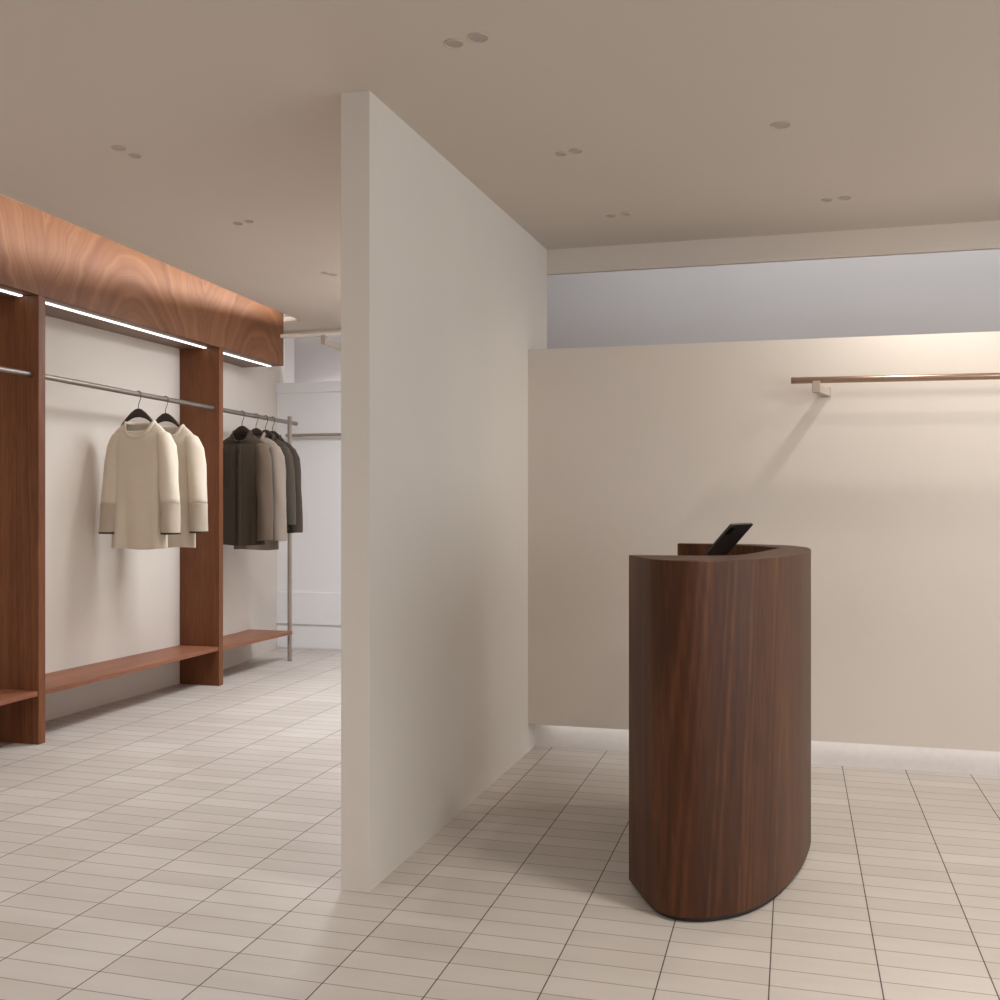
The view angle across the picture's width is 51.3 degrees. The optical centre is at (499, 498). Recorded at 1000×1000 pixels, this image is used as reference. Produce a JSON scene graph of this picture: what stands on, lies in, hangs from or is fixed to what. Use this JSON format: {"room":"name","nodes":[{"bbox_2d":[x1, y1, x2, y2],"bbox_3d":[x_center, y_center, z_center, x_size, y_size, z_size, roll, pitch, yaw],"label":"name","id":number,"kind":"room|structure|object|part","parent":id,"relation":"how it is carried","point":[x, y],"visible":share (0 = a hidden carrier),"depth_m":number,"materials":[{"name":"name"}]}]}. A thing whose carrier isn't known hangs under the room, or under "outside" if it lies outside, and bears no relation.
{"room":"clothing store","nodes":[
{"label":"clothing store","id":0,"kind":"room"},
{"bbox_2d":[0,193,38,209],"bbox_3d":[-3.228,-1.640,2.368,1.700,0.060,11.800,0,0,16],"label":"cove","id":1,"kind":"object","parent":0,"point":[0,193],"depth_m":5.60,"materials":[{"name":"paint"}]},
{"bbox_2d":[45,314,284,720],"bbox_3d":[-3.536,-0.200,2.829,0.355,2.900,12.520,0,0,16],"label":"wall","id":2,"kind":"structure","parent":0,"point":[103,602],"depth_m":6.36,"materials":[{"name":"paint"}]},
{"bbox_2d":[0,195,283,366],"bbox_3d":[-3.252,-1.232,2.783,0.383,0.476,10.585,0,0,16],"label":"pelmet","id":3,"kind":"object","parent":2,"relation":"attached to","point":[83,276],"visible":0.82,"depth_m":6.01,"materials":[{"name":"brown wood"}]},
{"bbox_3d":[-3.267,-1.089,2.787,0.353,0.178,10.585,0,0,16],"label":"underside panel","id":4,"kind":"part","parent":3,"relation":"part of","materials":[{"name":"brown wood"}]},
{"bbox_2d":[284,329,340,338],"bbox_3d":[-0.828,-1.319,8.059,2.340,0.068,0.060,0,0,16],"label":"trim","id":5,"kind":"structure","parent":2,"relation":"attached to","point":[320,330],"depth_m":8.22,"materials":[{"name":"beige paint"}]},
{"bbox_2d":[285,314,293,382],"bbox_3d":[-1.893,-0.275,8.964,0.178,3.050,0.179,0,0,16],"label":"wall","id":6,"kind":"structure","parent":0,"point":[289,342],"depth_m":8.94,"materials":[{"name":"grey paint"}]},
{"bbox_2d":[277,392,340,650],"bbox_3d":[-0.436,0.145,8.380,3.000,2.210,0.150,0,0,16],"label":"wall","id":7,"kind":"structure","parent":0,"point":[316,551],"depth_m":8.61,"materials":[{"name":"white paint"}]},
{"bbox_2d":[276,591,340,624],"bbox_3d":[-0.440,0.906,8.293,2.960,0.263,0.020,0,0,16],"label":"trim","id":8,"kind":"structure","parent":7,"relation":"attached to","point":[314,608],"depth_m":8.60,"materials":[{"name":"white paint"}]},
{"bbox_2d":[276,381,340,393],"bbox_3d":[-0.441,-0.922,8.288,2.960,0.085,0.030,0,0,16],"label":"trim","id":9,"kind":"structure","parent":7,"relation":"attached to","point":[325,386],"depth_m":8.59,"materials":[{"name":"white paint"}]},
{"bbox_2d":[277,624,340,649],"bbox_3d":[-0.438,1.141,8.299,2.960,0.193,0.006,0,0,16],"label":"baseboard","id":10,"kind":"structure","parent":7,"relation":"attached to","point":[303,636],"depth_m":8.61,"materials":[{"name":"white paint"}]},
{"bbox_2d":[285,433,340,436],"bbox_3d":[-0.538,-0.525,8.293,2.550,0.025,0.072,0,0,16],"label":"wall rail","id":11,"kind":"object","parent":7,"relation":"attached to","point":[309,434],"visible":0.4,"depth_m":8.54,"materials":[{"name":"beige paint"}]},
{"bbox_2d":[294,336,340,381],"bbox_3d":[-0.834,-0.300,8.809,2.800,3.100,0.100,0,0,16],"label":"wall","id":12,"kind":"structure","parent":0,"point":[314,361],"depth_m":8.97,"materials":[{"name":"grey paint"}]},
{"bbox_2d":[341,91,546,891],"bbox_3d":[-0.129,-0.043,4.411,0.092,2.586,2.304,0,0,17],"label":"wall partition","id":13,"kind":"structure","parent":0,"point":[444,294],"depth_m":3.78,"materials":[{"name":"paint"}]},
{"bbox_2d":[547,220,999,274],"bbox_3d":[3.008,-1.262,4.758,5.800,0.150,0.030,0,0,15],"label":"ceiling beam","id":14,"kind":"structure","parent":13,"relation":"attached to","point":[985,235],"depth_m":5.19,"materials":[{"name":"beige paint"}]},
{"bbox_2d":[0,0,999,330],"bbox_3d":[0.376,-1.303,1.515,9.100,0.132,12.120,0,0,16],"label":"ceiling","id":15,"kind":"structure","parent":0,"point":[231,109],"depth_m":3.51,"materials":[{"name":"paint"}]},
{"bbox_2d":[111,145,126,150],"bbox_3d":[-1.411,-1.298,3.852,0.054,0.004,0.054,0,0,16],"label":"recessed light","id":16,"kind":"object","parent":15,"relation":"in","point":[114,147],"visible":1,"depth_m":3.85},
{"bbox_2d":[128,153,141,157],"bbox_3d":[-1.383,-1.299,3.942,0.047,0.004,0.047,0,0,16],"label":"recessed light","id":17,"kind":"object","parent":15,"relation":"in","point":[132,155],"visible":1,"depth_m":3.94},
{"bbox_2d":[280,331,340,350],"bbox_3d":[-0.702,-1.208,7.735,1.760,0.155,0.576,0,0,16],"label":"rail","id":18,"kind":"object","parent":15,"relation":"hanging from","point":[324,341],"visible":0.37,"depth_m":7.64,"materials":[{"name":"metal"}]},
{"bbox_3d":[-0.776,-1.211,7.473,1.760,0.041,0.029,0,0,16],"label":"rod","id":19,"kind":"part","parent":18,"relation":"part of","materials":[{"name":"silver metal"}]},
{"bbox_2d":[444,39,463,47],"bbox_3d":[-0.131,-1.294,2.958,0.057,0.004,0.057,0,0,16],"label":"recessed light","id":20,"kind":"object","parent":15,"relation":"in","point":[450,43],"visible":1,"depth_m":2.96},
{"bbox_2d":[467,32,488,42],"bbox_3d":[-0.062,-1.294,2.920,0.063,0.004,0.063,0,0,16],"label":"recessed light","id":21,"kind":"object","parent":15,"relation":"in","point":[476,37],"visible":1,"depth_m":2.92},
{"bbox_2d":[555,152,566,155],"bbox_3d":[0.230,-1.302,3.931,0.043,0.004,0.043,0,0,16],"label":"recessed light","id":22,"kind":"object","parent":15,"relation":"in","point":[557,153],"visible":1,"depth_m":3.93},
{"bbox_2d":[569,148,582,153],"bbox_3d":[0.284,-1.302,3.897,0.054,0.004,0.054,0,0,16],"label":"recessed light","id":23,"kind":"object","parent":15,"relation":"in","point":[574,150],"visible":1,"depth_m":3.90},
{"bbox_2d":[620,212,631,215],"bbox_3d":[0.579,-1.310,4.786,0.052,0.004,0.052,0,0,16],"label":"recessed light","id":24,"kind":"object","parent":15,"relation":"in","point":[623,213],"visible":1,"depth_m":4.78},
{"bbox_2d":[771,121,790,128],"bbox_3d":[0.979,-1.302,3.627,0.069,0.004,0.069,0,0,16],"label":"recessed light","id":25,"kind":"object","parent":15,"relation":"in","point":[783,124],"visible":1,"depth_m":3.63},
{"bbox_2d":[821,198,832,201],"bbox_3d":[1.433,-1.310,4.562,0.049,0.004,0.049,0,0,16],"label":"recessed light","id":26,"kind":"object","parent":15,"relation":"in","point":[824,199],"visible":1,"depth_m":4.56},
{"bbox_2d":[838,196,851,199],"bbox_3d":[1.503,-1.310,4.531,0.056,0.004,0.056,0,0,16],"label":"recessed light","id":27,"kind":"object","parent":15,"relation":"in","point":[841,197],"visible":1,"depth_m":4.52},
{"bbox_2d":[0,648,999,999],"bbox_3d":[-0.686,1.290,2.168,11.500,0.080,12.800,0,0,16],"label":"floor","id":28,"kind":"structure","parent":0,"point":[179,841],"depth_m":3.41,"materials":[{"name":"tile"}]},
{"bbox_2d":[0,295,291,744],"bbox_3d":[-2.384,0.094,5.838,0.376,2.312,4.538,0,0,16],"label":"display unit","id":29,"kind":"object","parent":28,"relation":"on","point":[24,683],"visible":0.99,"depth_m":5.34,"materials":[{"name":"brown wood"}]},
{"bbox_2d":[0,366,32,376],"bbox_3d":[-2.621,-0.635,4.482,0.031,0.031,1.698,0,0,16],"label":"rail","id":30,"kind":"object","parent":29,"relation":"attached to","point":[7,370],"visible":1,"depth_m":5.18,"materials":[{"name":"silver metal"}]},
{"bbox_2d":[0,689,37,705],"bbox_3d":[-2.759,0.988,4.521,0.372,0.031,1.699,0,0,16],"label":"shelf","id":31,"kind":"object","parent":29,"relation":"attached to","point":[7,696],"depth_m":5.22,"materials":[{"name":"brown wood"}]},
{"bbox_3d":[-2.518,0.107,5.362,0.374,2.286,0.050,0,0,16],"label":"upright panel","id":32,"kind":"part","parent":29,"relation":"part of","materials":[{"name":"brown wood"}]},
{"bbox_2d":[45,374,214,409],"bbox_3d":[-2.148,-0.621,6.154,0.031,0.059,1.674,0,0,16],"label":"rail","id":33,"kind":"object","parent":29,"relation":"attached to","point":[47,376],"visible":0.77,"depth_m":6.01,"materials":[{"name":"silver metal"}]},
{"bbox_2d":[121,391,152,425],"bbox_3d":[-2.144,-0.516,6.169,0.280,0.252,0.020,0,0,16],"label":"clothes hanger","id":34,"kind":"object","parent":33,"relation":"hanging from","point":[138,412],"visible":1,"depth_m":6.16,"materials":[{"name":"plastic"}]},
{"bbox_2d":[98,420,180,549],"bbox_3d":[-2.118,-0.084,6.149,0.531,0.764,0.170,0,0,16],"label":"sweater","id":35,"kind":"object","parent":34,"relation":"hanging from","point":[140,503],"visible":1,"depth_m":6.10,"materials":[{"name":"beige fabric"}]},
{"bbox_2d":[155,396,179,427],"bbox_3d":[-2.069,-0.512,6.436,0.280,0.252,0.020,0,0,16],"label":"clothes hanger","id":36,"kind":"object","parent":33,"relation":"hanging from","point":[165,416],"visible":0.83,"depth_m":6.43,"materials":[{"name":"plastic"}]},
{"bbox_2d":[161,424,207,547],"bbox_3d":[-2.029,-0.079,6.409,0.538,0.764,0.166,0,0,16],"label":"sweater","id":37,"kind":"object","parent":36,"relation":"hanging from","point":[192,469],"visible":0.47,"depth_m":6.34,"materials":[{"name":"beige fabric"}]},
{"bbox_2d":[45,645,217,694],"bbox_3d":[-2.285,0.997,6.193,0.370,0.034,1.673,0,0,16],"label":"shelf","id":38,"kind":"object","parent":29,"relation":"attached to","point":[56,681],"depth_m":6.12,"materials":[{"name":"brown wood"}]},
{"bbox_3d":[-2.013,0.119,7.013,0.300,2.262,0.051,0,0,16],"label":"upright panel","id":39,"kind":"part","parent":29,"relation":"part of","materials":[{"name":"brown wood"}]},
{"bbox_2d":[223,629,291,649],"bbox_3d":[-1.906,1.016,7.535,0.371,0.045,1.011,0,0,16],"label":"shelf","id":40,"kind":"object","parent":29,"relation":"attached to","point":[249,636],"depth_m":7.59,"materials":[{"name":"brown wood"}]},
{"bbox_2d":[223,408,297,660],"bbox_3d":[-1.749,0.307,7.567,0.033,1.885,1.158,0,0,16],"label":"rail","id":41,"kind":"object","parent":28,"relation":"on","point":[289,422],"visible":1,"depth_m":8.00,"materials":[{"name":"silver metal"}]},
{"bbox_2d":[229,411,253,436],"bbox_3d":[-1.817,-0.496,7.328,0.280,0.252,0.020,0,0,16],"label":"clothes hanger","id":42,"kind":"object","parent":41,"relation":"hanging from","point":[241,429],"visible":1,"depth_m":7.32,"materials":[{"name":"plastic"}]},
{"bbox_2d":[223,430,272,545],"bbox_3d":[-1.818,-0.079,7.319,0.516,0.814,0.166,0,0,16],"label":"jacket","id":43,"kind":"object","parent":42,"relation":"hanging from","point":[247,463],"visible":0.75,"depth_m":7.26,"materials":[{"name":"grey fabric"}]},
{"bbox_2d":[251,413,267,437],"bbox_3d":[-1.763,-0.493,7.518,0.280,0.252,0.020,0,0,16],"label":"clothes hanger","id":44,"kind":"object","parent":41,"relation":"hanging from","point":[256,431],"visible":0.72,"depth_m":7.51,"materials":[{"name":"plastic"}]},
{"bbox_2d":[234,432,286,549],"bbox_3d":[-1.768,-0.057,7.505,0.516,0.851,0.162,0,0,16],"label":"jacket","id":45,"kind":"object","parent":44,"relation":"hanging from","point":[277,456],"visible":0.36,"depth_m":7.41,"materials":[{"name":"beige fabric"}]},
{"bbox_3d":[-1.749,-0.596,7.567,0.031,0.051,1.158,0,0,16],"label":"rod","id":46,"kind":"part","parent":41,"relation":"part of","materials":[{"name":"silver metal"}]},
{"bbox_2d":[262,415,277,440],"bbox_3d":[-1.724,-0.490,7.653,0.280,0.252,0.020,0,0,16],"label":"clothes hanger","id":47,"kind":"object","parent":41,"relation":"hanging from","point":[268,433],"visible":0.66,"depth_m":7.64,"materials":[{"name":"metal"}]},
{"bbox_2d":[268,433,295,529],"bbox_3d":[-1.727,-0.123,7.649,0.516,0.714,0.104,0,0,16],"label":"jacket","id":48,"kind":"object","parent":47,"relation":"hanging from","point":[290,474],"visible":0.2,"depth_m":7.56,"materials":[{"name":"grey fabric"}]},
{"bbox_2d":[270,416,284,441],"bbox_3d":[-1.696,-0.488,7.754,0.280,0.252,0.020,0,0,16],"label":"clothes hanger","id":49,"kind":"object","parent":41,"relation":"hanging from","point":[276,434],"visible":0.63,"depth_m":7.74,"materials":[{"name":"metal"}]},
{"bbox_2d":[278,435,302,532],"bbox_3d":[-1.698,-0.112,7.748,0.516,0.732,0.105,0,0,16],"label":"jacket","id":50,"kind":"object","parent":49,"relation":"hanging from","point":[298,528],"visible":0.22,"depth_m":7.66,"materials":[{"name":"fabric"}]},
{"bbox_3d":[-1.621,0.307,8.019,0.033,1.885,0.032,0,0,16],"label":"post","id":51,"kind":"part","parent":41,"relation":"part of","materials":[{"name":"silver metal"}]},
{"bbox_2d":[629,543,810,921],"bbox_3d":[0.789,0.716,3.630,0.574,1.068,1.223,0,0,16],"label":"reception desk","id":52,"kind":"object","parent":28,"relation":"on","point":[720,646],"visible":0.96,"depth_m":3.13,"materials":[{"name":"brown wood"}]},
{"bbox_2d":[703,523,752,555],"bbox_3d":[0.777,0.215,3.800,0.239,0.257,0.178,0,0,38],"label":"tablet","id":53,"kind":"object","parent":52,"relation":"in","point":[734,532],"visible":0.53,"depth_m":3.75,"materials":[{"name":"black glass"}]},
{"bbox_2d":[528,331,999,751],"bbox_3d":[2.943,0.188,4.470,5.770,1.847,0.200,0,0,15],"label":"wall","id":54,"kind":"structure","parent":0,"point":[892,489],"depth_m":4.79,"materials":[{"name":"beige paint"}]},
{"bbox_2d":[535,724,999,775],"bbox_3d":[2.958,1.181,4.510,5.762,0.139,0.020,0,0,15],"label":"baseboard","id":55,"kind":"structure","parent":54,"relation":"attached to","point":[977,762],"depth_m":4.85,"materials":[{"name":"white paint"}]},
{"bbox_2d":[791,373,999,396],"bbox_3d":[2.487,-0.505,4.412,2.414,0.080,0.152,0,0,15],"label":"wall rail","id":56,"kind":"object","parent":54,"relation":"attached to","point":[817,388],"visible":1,"depth_m":4.56,"materials":[{"name":"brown metal"}]},
{"bbox_3d":[2.471,-0.522,4.355,2.414,0.047,0.029,0,0,15],"label":"rod","id":57,"kind":"part","parent":56,"relation":"part of","materials":[{"name":"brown metal"}]},
{"bbox_2d":[547,249,999,348],"bbox_3d":[3.000,-0.300,5.647,6.300,3.100,0.100,0,0,16],"label":"wall","id":58,"kind":"structure","parent":0,"point":[945,292],"depth_m":5.99,"materials":[{"name":"grey paint"}]}
]}

